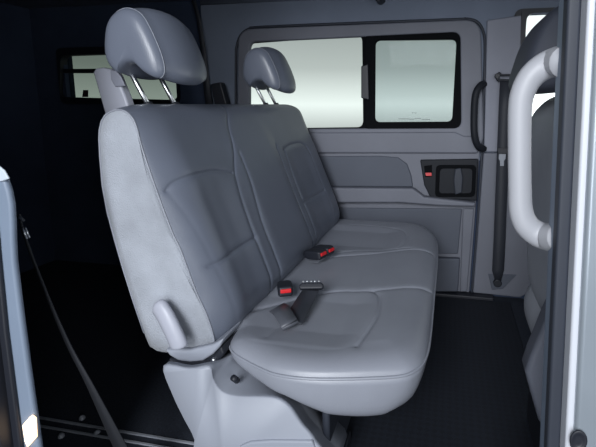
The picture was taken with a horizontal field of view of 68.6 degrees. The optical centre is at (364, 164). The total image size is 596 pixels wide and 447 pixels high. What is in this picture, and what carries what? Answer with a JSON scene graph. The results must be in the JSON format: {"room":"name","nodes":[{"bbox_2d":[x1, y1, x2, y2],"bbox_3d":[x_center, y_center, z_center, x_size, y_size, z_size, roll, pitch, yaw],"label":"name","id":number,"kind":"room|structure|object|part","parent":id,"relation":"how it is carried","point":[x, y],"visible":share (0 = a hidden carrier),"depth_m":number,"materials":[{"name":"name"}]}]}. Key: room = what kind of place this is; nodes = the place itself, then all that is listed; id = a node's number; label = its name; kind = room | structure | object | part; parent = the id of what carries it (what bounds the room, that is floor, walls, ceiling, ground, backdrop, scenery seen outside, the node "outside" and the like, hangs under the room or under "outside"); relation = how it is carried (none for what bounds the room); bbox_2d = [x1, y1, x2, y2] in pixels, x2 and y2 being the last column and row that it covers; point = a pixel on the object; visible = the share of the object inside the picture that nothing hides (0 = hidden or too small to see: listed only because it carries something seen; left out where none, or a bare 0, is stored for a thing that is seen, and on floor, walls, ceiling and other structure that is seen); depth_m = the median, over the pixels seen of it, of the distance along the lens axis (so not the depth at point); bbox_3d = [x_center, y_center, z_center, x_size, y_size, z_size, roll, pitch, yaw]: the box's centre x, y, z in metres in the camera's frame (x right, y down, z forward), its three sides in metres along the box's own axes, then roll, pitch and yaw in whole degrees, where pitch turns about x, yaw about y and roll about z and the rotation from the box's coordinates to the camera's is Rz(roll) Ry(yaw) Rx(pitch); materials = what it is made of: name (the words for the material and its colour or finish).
{"room":"vehicle interior","nodes":[
{"label":"vehicle interior","id":0,"kind":"room"},
{"bbox_2d":[0,342,13,446],"bbox_3d":[-1.958,0.091,1.259,2.080,1.970,0.060,2,8,11],"label":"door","id":1,"kind":"structure","parent":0,"point":[6,439],"depth_m":1.12,"materials":[{"name":"black plastic"}]},
{"bbox_2d":[0,166,9,180],"bbox_3d":[-0.969,0.014,1.059,0.221,0.086,0.006,2,8,11],"label":"trim","id":2,"kind":"structure","parent":1,"relation":"attached to","point":[4,176],"depth_m":1.04,"materials":[{"name":"white plastic"}]},
{"bbox_2d":[0,247,23,446],"bbox_3d":[-1.130,0.635,1.176,0.450,1.150,0.012,2,8,11],"label":"trim","id":3,"kind":"structure","parent":1,"relation":"attached to","point":[4,330],"depth_m":1.12,"materials":[{"name":"black plastic"}]},
{"bbox_2d":[0,179,42,446],"bbox_3d":[-1.119,0.598,1.184,0.534,1.280,0.018,2,8,11],"label":"trim","id":4,"kind":"structure","parent":1,"relation":"attached to","point":[24,380],"depth_m":1.10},
{"bbox_2d":[22,415,37,446],"bbox_3d":[-0.886,0.705,1.139,0.041,0.093,0.009,2,8,11],"label":"lamp","id":5,"kind":"object","parent":1,"relation":"attached to","point":[30,426],"visible":1,"depth_m":1.13,"materials":[{"name":"beige plastic"}]},
{"bbox_2d":[0,2,54,273],"bbox_3d":[-2.742,-0.074,2.432,0.080,1.970,2.080,2,8,11],"label":"wall","id":6,"kind":"structure","parent":0,"point":[22,157],"depth_m":3.21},
{"bbox_2d":[0,0,190,8],"bbox_3d":[-0.421,-1.010,1.872,4.800,0.060,2.150,2,8,11],"label":"ceiling","id":7,"kind":"structure","parent":0,"point":[29,4],"depth_m":3.02,"materials":[{"name":"black"}]},
{"bbox_2d":[192,0,229,103],"bbox_3d":[-1.052,-0.766,2.892,0.280,0.813,0.060,2,8,11],"label":"belt","id":8,"kind":"object","parent":7,"relation":"hanging from","point":[220,95],"visible":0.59,"depth_m":2.91,"materials":[{"name":"grey fabric"}]},
{"bbox_2d":[20,260,530,446],"bbox_3d":[-0.411,0.990,2.151,4.820,0.060,2.150,2,8,11],"label":"floor","id":9,"kind":"structure","parent":0,"point":[92,302],"depth_m":2.13,"materials":[{"name":"carpet"}]},
{"bbox_2d":[58,433,64,438],"bbox_3d":[-1.154,1.026,1.633,0.024,0.014,0.024,2,8,11],"label":"bolt","id":10,"kind":"object","parent":9,"relation":"on","point":[61,435],"visible":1,"depth_m":1.63,"materials":[{"name":"grey metal"}]},
{"bbox_2d":[17,214,127,446],"bbox_3d":[-0.812,0.625,1.295,0.284,1.032,0.091,-5,9,-32],"label":"belt","id":11,"kind":"object","parent":9,"relation":"attached to","point":[116,439],"visible":0.98,"depth_m":1.27,"materials":[{"name":"black fabric"}]},
{"bbox_2d":[79,415,85,420],"bbox_3d":[-1.136,1.012,1.727,0.024,0.014,0.024,2,8,11],"label":"bolt","id":12,"kind":"object","parent":9,"relation":"on","point":[82,417],"visible":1,"depth_m":1.72,"materials":[{"name":"grey metal"}]},
{"bbox_2d":[40,425,167,446],"bbox_3d":[-0.944,1.032,1.620,0.820,0.006,0.007,2,8,11],"label":"trim","id":13,"kind":"structure","parent":9,"relation":"on","point":[41,426],"depth_m":1.64,"materials":[{"name":"grey metal"}]},
{"bbox_2d":[39,416,193,444],"bbox_3d":[-0.937,1.026,1.657,0.820,0.006,0.008,2,8,11],"label":"trim","id":14,"kind":"structure","parent":9,"relation":"on","point":[40,417],"depth_m":1.65,"materials":[{"name":"grey metal"}]},
{"bbox_2d":[94,8,437,446],"bbox_3d":[-0.283,0.182,2.012,1.238,1.580,1.620,2,8,11],"label":"seat","id":15,"kind":"object","parent":9,"relation":"on","point":[209,207],"visible":0.97,"depth_m":1.41,"materials":[{"name":"leather"}]},
{"bbox_3d":[-0.792,-0.281,1.493,0.122,0.208,0.017,2,8,11],"label":"post","id":16,"kind":"part","parent":15,"relation":"part of","materials":[{"name":"silver metal"}]},
{"bbox_3d":[-0.665,0.226,1.365,0.366,0.796,0.017,2,8,11],"label":"panel","id":17,"kind":"part","parent":15,"relation":"part of","materials":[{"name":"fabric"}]},
{"bbox_3d":[-0.763,-0.301,1.639,0.122,0.208,0.017,2,8,11],"label":"post","id":18,"kind":"part","parent":15,"relation":"part of","materials":[{"name":"silver metal"}]},
{"bbox_3d":[-0.607,0.495,1.335,0.116,0.150,0.041,3,9,20],"label":"recline lever","id":19,"kind":"part","parent":15,"relation":"part of","materials":[{"name":"grey plastic"}]},
{"bbox_3d":[-0.493,0.121,2.097,0.438,0.827,1.510,2,8,11],"label":"backrest","id":20,"kind":"part","parent":15,"relation":"part of","materials":[{"name":"leather"}]},
{"bbox_3d":[-0.602,-0.414,2.440,0.122,0.208,0.017,2,8,11],"label":"post","id":21,"kind":"part","parent":15,"relation":"part of","materials":[{"name":"silver metal"}]},
{"bbox_3d":[-0.573,-0.434,2.586,0.122,0.208,0.017,2,8,11],"label":"post","id":22,"kind":"part","parent":15,"relation":"part of","materials":[{"name":"silver metal"}]},
{"bbox_2d":[277,280,292,296],"bbox_3d":[-0.312,0.472,1.671,0.056,0.049,0.139,-2,8,-15],"label":"seat belt buckle","id":23,"kind":"object","parent":15,"relation":"on","point":[284,288],"visible":1,"depth_m":1.61,"materials":[{"name":"black plastic"}]},
{"bbox_2d":[269,280,323,330],"bbox_3d":[-0.254,0.483,1.512,0.158,0.079,0.270,2,8,11],"label":"belt","id":24,"kind":"object","parent":15,"relation":"on","point":[287,317],"visible":1,"depth_m":1.51,"materials":[{"name":"grey fabric"}]},
{"bbox_2d":[303,244,333,259],"bbox_3d":[-0.217,0.409,2.027,0.110,0.049,0.118,5,9,31],"label":"seat belt buckle","id":25,"kind":"object","parent":15,"relation":"on","point":[318,252],"visible":1,"depth_m":1.99,"materials":[{"name":"black plastic"}]},
{"bbox_2d":[230,219,436,377],"bbox_3d":[-0.002,0.476,1.999,0.653,0.053,1.614,2,8,11],"label":"seat cushion","id":26,"kind":"object","parent":15,"relation":"on","point":[372,316],"depth_m":1.53,"materials":[{"name":"leather"}]},
{"bbox_2d":[347,296,533,446],"bbox_3d":[0.198,0.978,1.977,1.120,0.012,1.750,2,8,11],"label":"floor mat","id":27,"kind":"object","parent":9,"relation":"on","point":[472,390],"visible":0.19,"depth_m":1.87,"materials":[{"name":"rubber"}]},
{"bbox_2d":[508,6,558,446],"bbox_3d":[0.834,0.292,1.377,0.732,1.538,0.560,2,8,11],"label":"seat","id":28,"kind":"object","parent":9,"relation":"on","point":[542,37],"visible":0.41,"depth_m":1.33,"materials":[{"name":"grey"}]},
{"bbox_2d":[524,284,540,332],"bbox_3d":[0.883,0.564,1.406,0.632,0.209,0.560,2,8,11],"label":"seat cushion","id":29,"kind":"object","parent":28,"relation":"on","point":[532,303],"depth_m":1.54,"materials":[{"name":"grey leather"}]},
{"bbox_3d":[0.587,0.564,1.259,0.232,0.407,0.080,2,8,11],"label":"seat","id":30,"kind":"part","parent":28,"relation":"part of","materials":[{"name":"grey"}]},
{"bbox_3d":[0.653,0.141,1.382,0.189,0.740,0.500,2,8,11],"label":"backrest","id":31,"kind":"part","parent":28,"relation":"part of","materials":[{"name":"grey leather"}]},
{"bbox_2d":[540,0,563,446],"bbox_3d":[0.395,0.157,0.859,0.074,1.950,0.080,2,8,11],"label":"trim","id":32,"kind":"structure","parent":9,"relation":"on","point":[561,2],"depth_m":0.86,"materials":[{"name":"grey plastic"}]},
{"bbox_2d":[508,46,558,250],"bbox_3d":[0.364,-0.027,0.882,0.138,0.422,0.085,2,8,11],"label":"handle","id":33,"kind":"object","parent":32,"relation":"attached to","point":[543,66],"visible":0.84,"depth_m":0.89,"materials":[{"name":"grey plastic"}]},
{"bbox_2d":[544,0,580,446],"bbox_3d":[0.377,0.162,0.825,0.058,1.950,0.035,2,8,11],"label":"pillar","id":34,"kind":"structure","parent":9,"relation":"on","point":[570,31],"depth_m":0.80,"materials":[{"name":"grey rubber"}]},
{"bbox_2d":[560,0,594,446],"bbox_3d":[0.397,0.164,0.808,0.060,1.950,0.080,2,8,11],"label":"trim","id":35,"kind":"structure","parent":9,"relation":"on","point":[587,6],"depth_m":0.77,"materials":[{"name":"grey"}]},
{"bbox_2d":[573,0,595,446],"bbox_3d":[0.506,0.171,0.762,0.271,1.950,0.050,2,8,11],"label":"trim","id":36,"kind":"structure","parent":9,"relation":"on","point":[585,386],"depth_m":0.77,"materials":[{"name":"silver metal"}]},
{"bbox_2d":[570,430,586,446],"bbox_3d":[0.400,0.518,0.805,0.034,0.052,0.010,2,8,11],"label":"grommet","id":37,"kind":"object","parent":36,"relation":"attached to","point":[578,438],"visible":1,"depth_m":0.80,"materials":[{"name":"black plastic"}]},
{"bbox_2d":[29,0,546,298],"bbox_3d":[-0.209,-0.146,2.945,4.750,1.970,0.080,2,8,11],"label":"wall","id":38,"kind":"structure","parent":0,"point":[81,230],"depth_m":3.29,"materials":[{"name":"black"}]},
{"bbox_2d":[56,47,180,103],"bbox_3d":[-1.792,-0.655,3.154,1.014,0.410,0.070,2,8,11],"label":"window","id":39,"kind":"structure","parent":38,"relation":"in","point":[82,62],"depth_m":3.20,"materials":[{"name":"black glass"}]},
{"bbox_3d":[-1.798,-0.660,3.187,0.930,0.350,0.006,2,8,11],"label":"pane","id":40,"kind":"part","parent":39,"relation":"part of","materials":[{"name":"clear glass"}]},
{"bbox_2d":[200,0,299,4],"bbox_3d":[0.467,-1.068,2.603,3.243,0.050,0.070,2,8,11],"label":"trim","id":41,"kind":"structure","parent":38,"relation":"attached to","point":[202,2],"depth_m":2.88,"materials":[{"name":"grey plastic"}]},
{"bbox_2d":[235,17,486,291],"bbox_3d":[-0.145,0.051,2.863,1.831,1.944,0.141,2,8,12],"label":"door","id":42,"kind":"structure","parent":38,"relation":"in","point":[413,157],"depth_m":2.76,"materials":[{"name":"grey plastic"}]},
{"bbox_3d":[-0.079,-0.144,2.829,1.600,0.163,0.024,2,8,11],"label":"panel","id":43,"kind":"part","parent":42,"relation":"part of","materials":[{"name":"grey plastic"}]},
{"bbox_3d":[-0.157,0.372,2.946,1.793,1.287,0.031,2,8,11],"label":"panel","id":44,"kind":"part","parent":42,"relation":"part of","materials":[{"name":"grey plastic"}]},
{"bbox_3d":[-0.139,0.453,2.931,1.549,0.391,0.016,2,8,11],"label":"panel","id":45,"kind":"part","parent":42,"relation":"part of","materials":[{"name":"grey plastic"}]},
{"bbox_3d":[-0.084,0.208,2.859,1.587,0.147,0.066,2,8,11],"label":"armrest","id":46,"kind":"part","parent":42,"relation":"part of","materials":[{"name":"grey plastic"}]},
{"bbox_2d":[435,165,475,196],"bbox_3d":[0.571,0.102,2.715,0.250,0.212,0.009,2,8,11],"label":"door handle","id":47,"kind":"object","parent":42,"relation":"on","point":[450,180],"depth_m":2.71,"materials":[{"name":"black plastic"}]},
{"bbox_3d":[0.585,0.102,2.703,0.058,0.169,0.021,2,8,11],"label":"lever","id":48,"kind":"part","parent":42,"relation":"part of","materials":[{"name":"grey plastic"}]},
{"bbox_3d":[0.659,0.554,2.783,0.070,0.560,0.021,2,8,11],"label":"post","id":49,"kind":"part","parent":42,"relation":"part of","materials":[{"name":"grey plastic"}]},
{"bbox_3d":[0.692,-0.292,2.615,0.119,0.437,0.052,-6,10,-34],"label":"pull handle","id":50,"kind":"part","parent":42,"relation":"part of","materials":[{"name":"black plastic"}]},
{"bbox_2d":[201,0,558,160],"bbox_3d":[0.472,-0.566,2.698,3.243,1.070,0.020,2,8,11],"label":"trim","id":51,"kind":"structure","parent":38,"relation":"attached to","point":[222,24],"depth_m":2.79,"materials":[{"name":"grey plastic"}]},
{"bbox_2d":[376,0,384,4],"bbox_3d":[0.091,-1.022,2.649,0.060,0.048,0.100,2,8,11],"label":"coat hook","id":52,"kind":"object","parent":38,"relation":"attached to","point":[380,2],"visible":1,"depth_m":2.64,"materials":[{"name":"black plastic"}]},
{"bbox_2d":[435,291,493,300],"bbox_3d":[0.239,0.840,2.896,1.200,0.030,0.090,2,8,11],"label":"trim","id":53,"kind":"structure","parent":38,"relation":"attached to","point":[452,294],"depth_m":2.79,"materials":[{"name":"black plastic"}]},
{"bbox_2d":[473,152,529,296],"bbox_3d":[0.885,0.382,2.733,0.356,0.934,0.049,2,8,11],"label":"trim","id":54,"kind":"structure","parent":38,"relation":"attached to","point":[516,262],"depth_m":2.73,"materials":[{"name":"grey plastic"}]},
{"bbox_2d":[488,72,515,289],"bbox_3d":[0.871,0.126,2.662,0.186,1.377,0.044,2,8,11],"label":"belt","id":55,"kind":"object","parent":38,"relation":"attached to","point":[498,280],"visible":0.92,"depth_m":2.66,"materials":[{"name":"grey fabric"}]},
{"bbox_3d":[0.879,0.751,2.759,0.175,0.112,0.008,2,8,11],"label":"anchor plate","id":56,"kind":"part","parent":55,"relation":"part of","materials":[{"name":"grey plastic"}]},
{"bbox_2d":[484,15,520,151],"bbox_3d":[0.840,-0.483,2.617,0.220,0.814,0.022,2,8,11],"label":"trim","id":57,"kind":"structure","parent":38,"relation":"attached to","point":[503,36],"depth_m":2.59,"materials":[{"name":"grey plastic"}]},
{"bbox_2d":[521,12,525,44],"bbox_3d":[0.946,-0.497,2.593,0.048,0.814,0.030,2,8,11],"label":"trim","id":58,"kind":"structure","parent":38,"relation":"attached to","point":[523,14],"depth_m":2.54,"materials":[{"name":"black plastic"}]},
{"bbox_2d":[514,7,555,20],"bbox_3d":[1.381,-0.523,2.536,0.995,0.790,0.066,2,8,11],"label":"trim","id":59,"kind":"structure","parent":38,"relation":"in","point":[528,11],"depth_m":2.53,"materials":[{"name":"black plastic"}]}
]}

